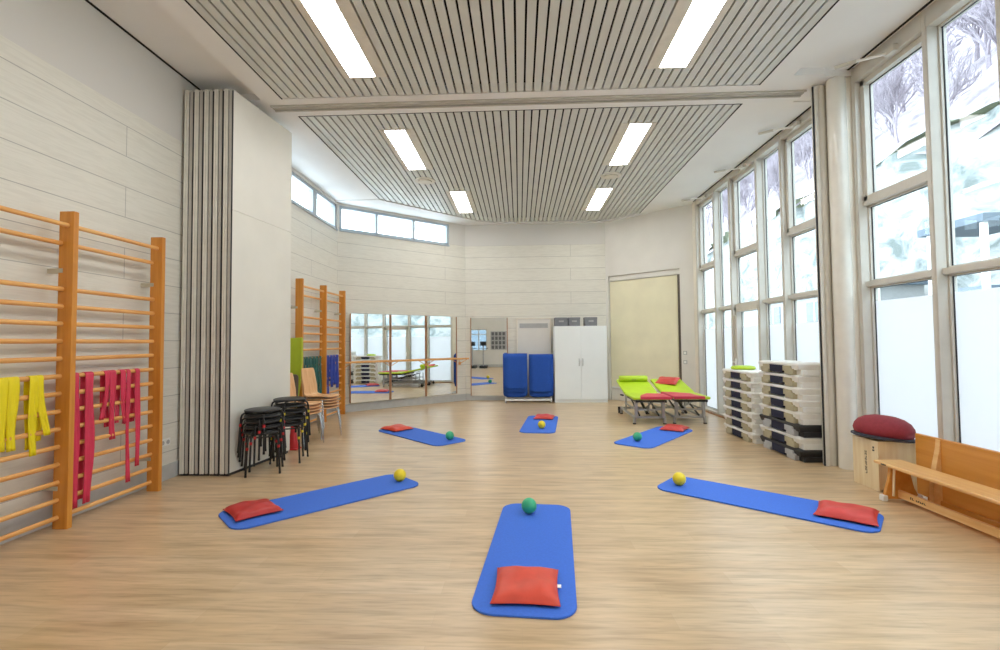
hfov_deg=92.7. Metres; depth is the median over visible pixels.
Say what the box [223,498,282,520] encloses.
pillow
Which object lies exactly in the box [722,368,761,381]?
step
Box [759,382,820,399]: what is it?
step
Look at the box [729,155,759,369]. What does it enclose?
window
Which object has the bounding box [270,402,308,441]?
stool
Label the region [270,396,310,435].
stool
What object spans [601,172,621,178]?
ceiling vent
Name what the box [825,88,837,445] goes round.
trim
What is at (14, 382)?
band
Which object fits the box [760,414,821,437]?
step
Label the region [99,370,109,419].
band
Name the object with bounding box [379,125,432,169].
ceiling light
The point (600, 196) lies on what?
diffuser
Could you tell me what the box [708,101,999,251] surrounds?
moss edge
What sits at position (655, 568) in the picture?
floor
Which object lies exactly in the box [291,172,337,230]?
window
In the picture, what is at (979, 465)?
bench
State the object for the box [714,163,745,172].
opener
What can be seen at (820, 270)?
post
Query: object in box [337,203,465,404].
wall
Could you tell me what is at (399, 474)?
exercise ball
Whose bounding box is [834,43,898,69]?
opener
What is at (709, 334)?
window
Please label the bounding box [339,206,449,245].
window
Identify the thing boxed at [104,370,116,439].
band
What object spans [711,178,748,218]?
bare tree
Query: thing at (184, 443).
partition panel
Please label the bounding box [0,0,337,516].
wall
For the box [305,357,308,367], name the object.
band
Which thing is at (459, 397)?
baseboard
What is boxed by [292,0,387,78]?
ceiling light
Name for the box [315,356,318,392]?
band
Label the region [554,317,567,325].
storage box
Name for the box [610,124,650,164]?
diffuser
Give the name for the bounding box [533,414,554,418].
pillow
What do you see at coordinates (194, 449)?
partition panel
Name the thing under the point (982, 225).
canopy
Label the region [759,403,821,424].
step
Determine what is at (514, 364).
mat
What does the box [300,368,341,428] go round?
shell chair
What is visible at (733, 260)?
trim
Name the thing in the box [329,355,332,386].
band
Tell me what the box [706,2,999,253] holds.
hill
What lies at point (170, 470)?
baseboard
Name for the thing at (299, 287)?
wall bars
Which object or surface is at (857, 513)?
pillow
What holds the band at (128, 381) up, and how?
hanging from the wall bars at (67, 307)
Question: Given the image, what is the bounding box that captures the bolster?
[619,375,647,381]
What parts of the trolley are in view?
frame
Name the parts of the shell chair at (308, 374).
leg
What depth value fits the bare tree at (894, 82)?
16.14 m
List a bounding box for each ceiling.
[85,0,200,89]
[89,0,935,230]
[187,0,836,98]
[847,0,933,69]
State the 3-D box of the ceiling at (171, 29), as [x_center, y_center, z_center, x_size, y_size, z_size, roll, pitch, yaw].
[0.266,-3.023,4.554,8.170,0.195,16.900,-1,-2,2]
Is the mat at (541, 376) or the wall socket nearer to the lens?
the wall socket
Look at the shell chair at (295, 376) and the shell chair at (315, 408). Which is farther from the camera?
the shell chair at (295, 376)
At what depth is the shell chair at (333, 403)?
7.69 m
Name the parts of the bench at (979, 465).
rail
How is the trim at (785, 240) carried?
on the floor
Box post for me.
[811,86,829,465]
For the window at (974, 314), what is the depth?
4.34 m
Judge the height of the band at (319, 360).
0.943 m
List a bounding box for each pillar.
[811,85,837,465]
[825,76,857,469]
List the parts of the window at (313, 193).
sill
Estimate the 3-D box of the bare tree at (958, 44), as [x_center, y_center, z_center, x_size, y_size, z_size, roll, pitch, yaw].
[15.325,-9.627,16.469,2.496,4.934,2.307,-2,-2,31]
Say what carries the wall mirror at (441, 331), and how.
attached to the wall at (378, 275)
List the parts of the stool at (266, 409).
leg, seat, leg, leg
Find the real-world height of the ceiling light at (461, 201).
0.070 m
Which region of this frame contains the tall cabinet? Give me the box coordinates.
[553,326,607,402]
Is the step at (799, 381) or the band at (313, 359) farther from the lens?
the band at (313, 359)
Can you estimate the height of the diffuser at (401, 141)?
0.026 m
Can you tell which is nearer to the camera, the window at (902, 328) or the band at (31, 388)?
the band at (31, 388)
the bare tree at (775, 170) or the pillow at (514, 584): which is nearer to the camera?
the pillow at (514, 584)
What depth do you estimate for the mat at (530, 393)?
11.80 m
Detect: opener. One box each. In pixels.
[681,194,706,201]
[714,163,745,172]
[758,120,800,134]
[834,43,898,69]
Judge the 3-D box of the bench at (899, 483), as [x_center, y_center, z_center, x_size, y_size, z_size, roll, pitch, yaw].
[3.653,1.402,2.937,0.355,0.345,3.260,-1,-2,2]
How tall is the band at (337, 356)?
0.683 m
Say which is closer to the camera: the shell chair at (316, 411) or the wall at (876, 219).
the wall at (876, 219)
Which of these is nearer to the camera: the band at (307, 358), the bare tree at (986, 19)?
the band at (307, 358)
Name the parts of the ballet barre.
handrail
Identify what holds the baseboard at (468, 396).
attached to the wall at (513, 271)
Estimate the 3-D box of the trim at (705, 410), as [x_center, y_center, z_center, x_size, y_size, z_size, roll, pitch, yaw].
[4.281,1.754,8.332,0.050,0.020,4.350,-1,-2,2]
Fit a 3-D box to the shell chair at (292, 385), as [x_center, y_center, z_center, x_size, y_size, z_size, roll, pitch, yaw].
[-2.972,1.186,7.109,0.511,0.930,0.470,-1,-2,10]
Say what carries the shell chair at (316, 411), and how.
on the floor
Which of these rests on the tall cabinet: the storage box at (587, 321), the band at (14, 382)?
the storage box at (587, 321)
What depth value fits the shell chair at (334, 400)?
7.69 m
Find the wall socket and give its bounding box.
[162,438,169,446]
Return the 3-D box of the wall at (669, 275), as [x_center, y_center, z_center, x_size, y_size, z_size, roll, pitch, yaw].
[3.554,0.266,11.692,2.100,3.250,0.041,-2,-3,44]
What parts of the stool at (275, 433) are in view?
leg, seat, leg, leg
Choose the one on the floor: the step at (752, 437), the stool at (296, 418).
the step at (752, 437)
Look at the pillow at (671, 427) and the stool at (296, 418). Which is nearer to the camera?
the stool at (296, 418)
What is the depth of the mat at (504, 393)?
11.83 m
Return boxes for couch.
[616,379,671,423]
[650,379,710,423]
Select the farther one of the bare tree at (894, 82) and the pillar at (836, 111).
the bare tree at (894, 82)
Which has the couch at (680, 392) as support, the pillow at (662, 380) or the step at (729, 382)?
the pillow at (662, 380)
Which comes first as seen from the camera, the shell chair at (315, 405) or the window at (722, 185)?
the shell chair at (315, 405)
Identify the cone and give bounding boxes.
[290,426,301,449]
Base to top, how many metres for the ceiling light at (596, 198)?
0.070 m
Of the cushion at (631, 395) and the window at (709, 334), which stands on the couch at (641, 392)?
the cushion at (631, 395)
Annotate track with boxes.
[270,90,806,112]
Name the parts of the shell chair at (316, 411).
leg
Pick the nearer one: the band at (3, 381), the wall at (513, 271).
the band at (3, 381)
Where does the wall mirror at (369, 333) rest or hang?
attached to the wall at (378, 275)
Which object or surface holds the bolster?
on the couch at (641, 392)
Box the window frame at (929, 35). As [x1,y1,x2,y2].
[920,9,954,440]
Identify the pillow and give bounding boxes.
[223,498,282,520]
[380,424,412,431]
[490,566,560,606]
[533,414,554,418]
[655,376,679,384]
[660,424,689,431]
[813,500,879,526]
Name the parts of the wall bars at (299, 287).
post, post, post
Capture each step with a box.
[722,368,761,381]
[722,377,761,391]
[723,386,761,402]
[723,395,762,412]
[723,405,762,422]
[723,413,762,433]
[724,423,763,443]
[758,360,819,375]
[758,371,819,387]
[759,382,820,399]
[759,392,820,412]
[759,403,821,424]
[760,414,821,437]
[760,424,822,449]
[760,435,822,462]
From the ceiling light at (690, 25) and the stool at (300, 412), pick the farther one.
the stool at (300, 412)
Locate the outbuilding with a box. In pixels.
[744,281,927,326]
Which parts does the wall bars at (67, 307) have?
post, post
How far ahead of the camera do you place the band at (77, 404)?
4.05 m
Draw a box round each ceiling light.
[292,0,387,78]
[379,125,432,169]
[445,188,476,212]
[581,185,615,209]
[602,118,656,165]
[647,0,733,68]
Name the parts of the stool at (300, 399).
seat, leg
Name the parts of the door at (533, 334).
frame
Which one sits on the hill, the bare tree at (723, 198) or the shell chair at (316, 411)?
the bare tree at (723, 198)
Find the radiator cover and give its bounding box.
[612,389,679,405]
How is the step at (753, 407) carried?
on the step at (730, 410)
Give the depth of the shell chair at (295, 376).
7.55 m
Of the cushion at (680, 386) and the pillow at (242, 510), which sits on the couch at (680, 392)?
the cushion at (680, 386)
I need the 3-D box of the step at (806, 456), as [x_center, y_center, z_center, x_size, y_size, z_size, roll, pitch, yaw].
[3.898,1.618,6.284,0.455,0.151,0.978,-1,-2,2]
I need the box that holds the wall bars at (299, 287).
[291,278,345,431]
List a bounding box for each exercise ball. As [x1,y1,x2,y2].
[394,469,405,481]
[445,431,453,439]
[521,498,536,513]
[538,421,545,427]
[633,432,641,440]
[672,472,685,484]
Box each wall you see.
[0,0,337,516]
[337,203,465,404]
[465,223,605,393]
[605,204,696,406]
[612,275,679,391]
[692,202,708,406]
[707,105,999,328]
[850,78,880,412]
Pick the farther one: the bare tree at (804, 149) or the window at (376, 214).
the bare tree at (804, 149)
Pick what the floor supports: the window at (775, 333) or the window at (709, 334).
the window at (775, 333)
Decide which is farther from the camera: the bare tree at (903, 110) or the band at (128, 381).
the bare tree at (903, 110)
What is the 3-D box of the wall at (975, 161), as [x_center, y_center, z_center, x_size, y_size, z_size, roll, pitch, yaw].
[12.657,-1.903,12.074,1.069,7.650,65.000,-1,-2,2]
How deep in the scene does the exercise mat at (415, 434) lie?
7.57 m
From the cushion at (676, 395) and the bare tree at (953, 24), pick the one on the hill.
the bare tree at (953, 24)
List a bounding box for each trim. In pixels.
[695,201,706,406]
[705,410,724,418]
[712,187,725,414]
[727,175,741,365]
[754,153,771,369]
[778,134,797,359]
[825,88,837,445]
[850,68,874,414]
[995,0,999,101]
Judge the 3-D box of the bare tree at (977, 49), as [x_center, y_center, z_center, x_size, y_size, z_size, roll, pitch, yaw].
[16.438,-10.706,16.741,1.844,3.781,3.155,-1,-2,7]
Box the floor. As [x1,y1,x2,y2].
[0,400,999,649]
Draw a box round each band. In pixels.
[0,377,9,451]
[5,377,19,451]
[23,375,38,456]
[36,375,50,440]
[72,372,79,508]
[77,371,94,503]
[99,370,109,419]
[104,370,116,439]
[115,369,126,423]
[122,369,130,482]
[129,368,139,465]
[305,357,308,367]
[309,356,311,367]
[311,356,314,370]
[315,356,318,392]
[318,356,321,393]
[327,355,329,393]
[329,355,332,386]
[330,355,335,384]
[335,355,338,387]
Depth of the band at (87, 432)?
4.17 m
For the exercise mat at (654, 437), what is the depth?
7.26 m
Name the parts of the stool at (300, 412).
seat, leg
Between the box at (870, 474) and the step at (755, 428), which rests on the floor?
the box at (870, 474)
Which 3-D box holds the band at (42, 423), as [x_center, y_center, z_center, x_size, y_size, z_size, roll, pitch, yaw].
[-3.641,0.658,3.783,0.069,0.523,0.112,-1,-2,2]
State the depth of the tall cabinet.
11.72 m
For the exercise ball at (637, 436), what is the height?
0.132 m
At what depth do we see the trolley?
11.76 m
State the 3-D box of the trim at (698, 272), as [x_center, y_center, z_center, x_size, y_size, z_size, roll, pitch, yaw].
[4.459,-0.499,10.548,0.185,4.680,0.070,-1,-2,2]
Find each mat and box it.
[218,474,417,529]
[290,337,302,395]
[379,427,465,445]
[472,503,576,619]
[503,353,526,388]
[503,387,526,391]
[503,390,526,396]
[519,416,557,433]
[529,354,553,391]
[529,389,553,396]
[614,426,692,447]
[657,477,883,532]
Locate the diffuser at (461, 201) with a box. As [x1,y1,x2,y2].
[450,192,471,212]
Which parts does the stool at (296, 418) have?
seat, leg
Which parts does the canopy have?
post, post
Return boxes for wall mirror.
[350,313,389,402]
[390,315,425,399]
[426,316,456,395]
[470,318,507,395]
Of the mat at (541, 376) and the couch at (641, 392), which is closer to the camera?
the couch at (641, 392)
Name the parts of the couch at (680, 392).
frame, lift motor, frame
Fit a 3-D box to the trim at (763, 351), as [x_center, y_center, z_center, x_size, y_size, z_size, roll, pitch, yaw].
[4.350,-0.596,7.857,0.185,4.680,0.060,-1,-2,2]
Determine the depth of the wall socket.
5.30 m
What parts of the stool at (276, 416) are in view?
leg, leg, seat, leg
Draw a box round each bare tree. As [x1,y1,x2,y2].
[706,190,726,229]
[706,204,711,235]
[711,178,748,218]
[722,189,745,230]
[727,183,771,227]
[741,177,753,206]
[745,153,777,194]
[752,140,798,201]
[774,135,808,166]
[794,129,812,194]
[873,53,922,144]
[873,70,902,113]
[879,55,916,112]
[899,21,964,79]
[907,14,982,106]
[913,24,953,72]
[947,3,993,61]
[948,0,993,69]
[961,0,996,46]
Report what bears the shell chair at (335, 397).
on the shell chair at (334, 400)
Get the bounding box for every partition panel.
[179,90,194,475]
[189,90,203,475]
[199,89,213,475]
[209,89,223,475]
[220,89,291,475]
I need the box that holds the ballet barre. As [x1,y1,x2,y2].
[345,358,468,367]
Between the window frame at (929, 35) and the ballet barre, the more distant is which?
the ballet barre
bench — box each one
[873,460,999,538]
[915,433,999,527]
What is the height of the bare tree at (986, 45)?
3.773 m
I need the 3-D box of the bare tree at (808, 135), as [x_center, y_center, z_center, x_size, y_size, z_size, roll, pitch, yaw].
[15.713,-9.243,24.934,2.340,4.626,2.163,0,-2,-5]
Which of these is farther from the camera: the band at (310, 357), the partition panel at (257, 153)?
the band at (310, 357)
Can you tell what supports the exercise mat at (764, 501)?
on the floor
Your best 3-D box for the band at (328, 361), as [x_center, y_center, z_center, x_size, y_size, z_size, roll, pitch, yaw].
[-3.413,1.040,9.424,0.059,0.883,0.118,-1,-2,2]
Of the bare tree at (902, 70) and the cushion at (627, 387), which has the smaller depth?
the cushion at (627, 387)
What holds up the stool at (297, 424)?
on the floor
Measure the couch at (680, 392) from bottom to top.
0.689 m
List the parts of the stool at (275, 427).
leg, leg, seat, leg, leg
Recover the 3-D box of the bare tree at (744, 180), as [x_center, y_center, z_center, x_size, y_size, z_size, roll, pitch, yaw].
[15.949,-8.975,31.487,3.223,3.862,1.883,1,-2,-26]
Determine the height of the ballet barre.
0.180 m
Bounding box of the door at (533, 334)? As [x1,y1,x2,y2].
[516,318,550,392]
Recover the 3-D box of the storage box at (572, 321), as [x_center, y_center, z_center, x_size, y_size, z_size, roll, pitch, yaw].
[1.850,-0.077,11.963,0.288,0.215,0.315,-1,-2,2]
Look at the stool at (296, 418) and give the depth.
6.05 m
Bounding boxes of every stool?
[237,406,286,454]
[237,412,286,460]
[238,418,285,466]
[241,423,283,472]
[243,429,280,477]
[269,420,308,464]
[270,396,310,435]
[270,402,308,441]
[271,414,306,458]
[274,408,306,452]
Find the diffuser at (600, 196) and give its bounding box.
[587,188,611,209]
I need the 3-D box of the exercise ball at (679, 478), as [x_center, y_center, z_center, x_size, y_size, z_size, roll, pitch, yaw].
[1.845,1.582,4.906,0.132,0.132,0.132,-1,-2,2]
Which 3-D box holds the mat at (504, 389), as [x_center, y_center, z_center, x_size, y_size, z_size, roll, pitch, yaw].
[0.380,1.200,11.909,0.600,0.935,0.220,-1,-2,2]
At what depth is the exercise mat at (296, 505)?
4.58 m
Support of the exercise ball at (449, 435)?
on the exercise mat at (415, 434)
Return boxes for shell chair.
[290,373,323,431]
[293,374,297,395]
[294,382,323,433]
[295,387,323,442]
[295,389,323,436]
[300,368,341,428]
[300,376,341,429]
[300,381,341,434]
[300,381,341,440]
[301,376,341,429]
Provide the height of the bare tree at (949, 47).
3.799 m
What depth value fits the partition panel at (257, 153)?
5.91 m
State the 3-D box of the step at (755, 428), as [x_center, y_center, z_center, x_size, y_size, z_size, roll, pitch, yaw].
[3.865,1.510,7.361,0.425,0.148,0.978,-1,-2,2]
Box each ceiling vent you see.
[415,177,434,183]
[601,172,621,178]
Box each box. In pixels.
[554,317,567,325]
[567,317,579,325]
[583,317,596,325]
[852,435,916,491]
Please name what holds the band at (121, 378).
hanging from the wall bars at (67, 307)
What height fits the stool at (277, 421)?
0.494 m
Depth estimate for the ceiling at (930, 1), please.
4.93 m
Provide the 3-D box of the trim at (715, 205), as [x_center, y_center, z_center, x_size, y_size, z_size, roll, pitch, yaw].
[4.420,-0.533,9.599,0.185,4.680,0.070,-1,-2,2]
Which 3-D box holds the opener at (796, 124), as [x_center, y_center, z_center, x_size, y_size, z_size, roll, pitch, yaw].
[4.045,-2.824,6.882,0.130,0.088,0.568,1,-3,-37]
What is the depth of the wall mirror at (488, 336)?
12.38 m
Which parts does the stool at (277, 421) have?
leg, leg, seat, leg, leg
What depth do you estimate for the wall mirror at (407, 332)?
11.32 m
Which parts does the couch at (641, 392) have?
frame, lift motor, frame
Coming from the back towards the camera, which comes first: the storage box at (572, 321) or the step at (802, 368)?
the storage box at (572, 321)
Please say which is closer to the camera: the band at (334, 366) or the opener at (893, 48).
the opener at (893, 48)
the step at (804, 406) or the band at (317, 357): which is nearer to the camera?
the step at (804, 406)
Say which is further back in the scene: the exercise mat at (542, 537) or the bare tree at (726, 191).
the bare tree at (726, 191)
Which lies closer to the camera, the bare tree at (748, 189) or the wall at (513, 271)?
the wall at (513, 271)
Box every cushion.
[616,379,656,393]
[625,392,655,399]
[650,379,693,392]
[673,392,710,399]
[731,365,755,369]
[851,414,915,443]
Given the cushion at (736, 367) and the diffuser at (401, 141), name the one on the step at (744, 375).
the cushion at (736, 367)
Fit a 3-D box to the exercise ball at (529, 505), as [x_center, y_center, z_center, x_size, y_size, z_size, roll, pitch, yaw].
[0.252,1.568,4.140,0.132,0.132,0.132,-1,-2,2]
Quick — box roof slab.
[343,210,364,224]
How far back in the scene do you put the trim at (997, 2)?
3.90 m
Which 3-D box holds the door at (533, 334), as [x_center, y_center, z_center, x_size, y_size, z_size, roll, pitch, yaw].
[0.877,0.787,12.319,0.890,1.940,0.050,-1,-2,2]
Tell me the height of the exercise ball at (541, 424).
0.132 m
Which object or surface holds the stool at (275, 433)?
on the floor
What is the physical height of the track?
0.022 m
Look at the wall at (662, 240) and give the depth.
11.35 m
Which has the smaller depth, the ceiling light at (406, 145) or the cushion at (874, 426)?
the cushion at (874, 426)
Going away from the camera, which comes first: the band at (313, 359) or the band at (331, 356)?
the band at (313, 359)
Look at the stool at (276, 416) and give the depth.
5.53 m
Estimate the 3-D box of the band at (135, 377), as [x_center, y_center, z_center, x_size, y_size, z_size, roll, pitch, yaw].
[-3.603,0.906,4.707,0.081,0.953,0.074,0,-2,-7]
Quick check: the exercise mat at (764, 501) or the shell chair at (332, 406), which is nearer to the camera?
the exercise mat at (764, 501)
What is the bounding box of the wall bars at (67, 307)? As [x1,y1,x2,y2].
[0,205,165,541]
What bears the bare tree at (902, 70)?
on the hill
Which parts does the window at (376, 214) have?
sill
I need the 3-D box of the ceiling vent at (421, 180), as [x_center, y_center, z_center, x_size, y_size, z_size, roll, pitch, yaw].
[-1.434,-2.750,9.129,0.390,0.032,0.390,-1,-2,2]
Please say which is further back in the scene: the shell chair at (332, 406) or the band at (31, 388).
the shell chair at (332, 406)
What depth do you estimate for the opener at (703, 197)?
10.16 m
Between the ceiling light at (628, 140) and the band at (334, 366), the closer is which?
the ceiling light at (628, 140)
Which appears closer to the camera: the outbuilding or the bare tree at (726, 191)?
the outbuilding
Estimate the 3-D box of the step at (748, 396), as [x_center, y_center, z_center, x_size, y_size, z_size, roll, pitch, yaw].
[3.853,1.066,7.361,0.425,0.148,0.978,-1,-2,2]
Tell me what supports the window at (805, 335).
in the wall at (876, 219)
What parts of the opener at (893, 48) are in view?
arm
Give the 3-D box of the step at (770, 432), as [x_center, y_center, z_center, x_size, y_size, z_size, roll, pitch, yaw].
[3.902,1.467,6.299,0.455,0.151,0.978,-1,-2,2]
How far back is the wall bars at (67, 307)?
3.98 m
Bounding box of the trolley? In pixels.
[505,358,551,402]
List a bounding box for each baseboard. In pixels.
[0,407,336,544]
[345,394,465,411]
[466,393,553,399]
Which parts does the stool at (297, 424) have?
seat, leg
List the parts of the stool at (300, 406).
seat, leg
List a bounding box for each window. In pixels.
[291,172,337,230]
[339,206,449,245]
[696,188,716,413]
[713,176,731,415]
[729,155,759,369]
[756,135,784,359]
[780,109,819,361]
[854,14,937,437]
[926,0,999,451]
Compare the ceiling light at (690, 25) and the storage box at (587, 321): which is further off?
the storage box at (587, 321)
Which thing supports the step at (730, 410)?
on the step at (755, 428)
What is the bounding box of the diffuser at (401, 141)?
[385,130,424,169]
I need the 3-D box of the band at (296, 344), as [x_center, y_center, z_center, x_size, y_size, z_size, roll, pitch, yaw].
[-3.442,1.015,7.995,0.250,1.609,0.070,0,-2,-3]
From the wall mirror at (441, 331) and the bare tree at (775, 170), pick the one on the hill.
the bare tree at (775, 170)
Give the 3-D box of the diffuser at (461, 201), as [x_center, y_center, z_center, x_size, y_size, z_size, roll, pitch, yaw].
[-0.844,-2.729,10.597,0.300,0.026,1.580,-1,-2,2]
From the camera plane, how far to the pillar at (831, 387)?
5.74 m
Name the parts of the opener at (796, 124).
arm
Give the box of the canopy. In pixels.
[917,212,999,294]
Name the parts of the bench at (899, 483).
seat, rail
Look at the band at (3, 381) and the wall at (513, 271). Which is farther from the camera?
the wall at (513, 271)
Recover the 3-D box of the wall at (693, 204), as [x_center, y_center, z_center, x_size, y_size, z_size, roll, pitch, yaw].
[4.502,-0.529,10.693,0.250,4.750,0.220,-1,-2,2]
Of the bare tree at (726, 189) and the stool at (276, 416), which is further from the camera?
the bare tree at (726, 189)
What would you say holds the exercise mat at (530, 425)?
on the floor
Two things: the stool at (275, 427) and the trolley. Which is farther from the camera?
the trolley
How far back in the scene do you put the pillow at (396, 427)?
8.11 m
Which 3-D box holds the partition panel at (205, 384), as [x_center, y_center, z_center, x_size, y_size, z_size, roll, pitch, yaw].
[-3.358,-0.522,6.114,0.112,4.545,1.172,-1,-2,5]
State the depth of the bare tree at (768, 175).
25.30 m
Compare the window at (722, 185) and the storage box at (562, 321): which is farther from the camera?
the storage box at (562, 321)
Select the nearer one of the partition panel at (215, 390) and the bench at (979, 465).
the bench at (979, 465)
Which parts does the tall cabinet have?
door, door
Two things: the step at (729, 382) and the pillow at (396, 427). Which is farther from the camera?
the pillow at (396, 427)
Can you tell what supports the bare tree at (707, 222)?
on the hill

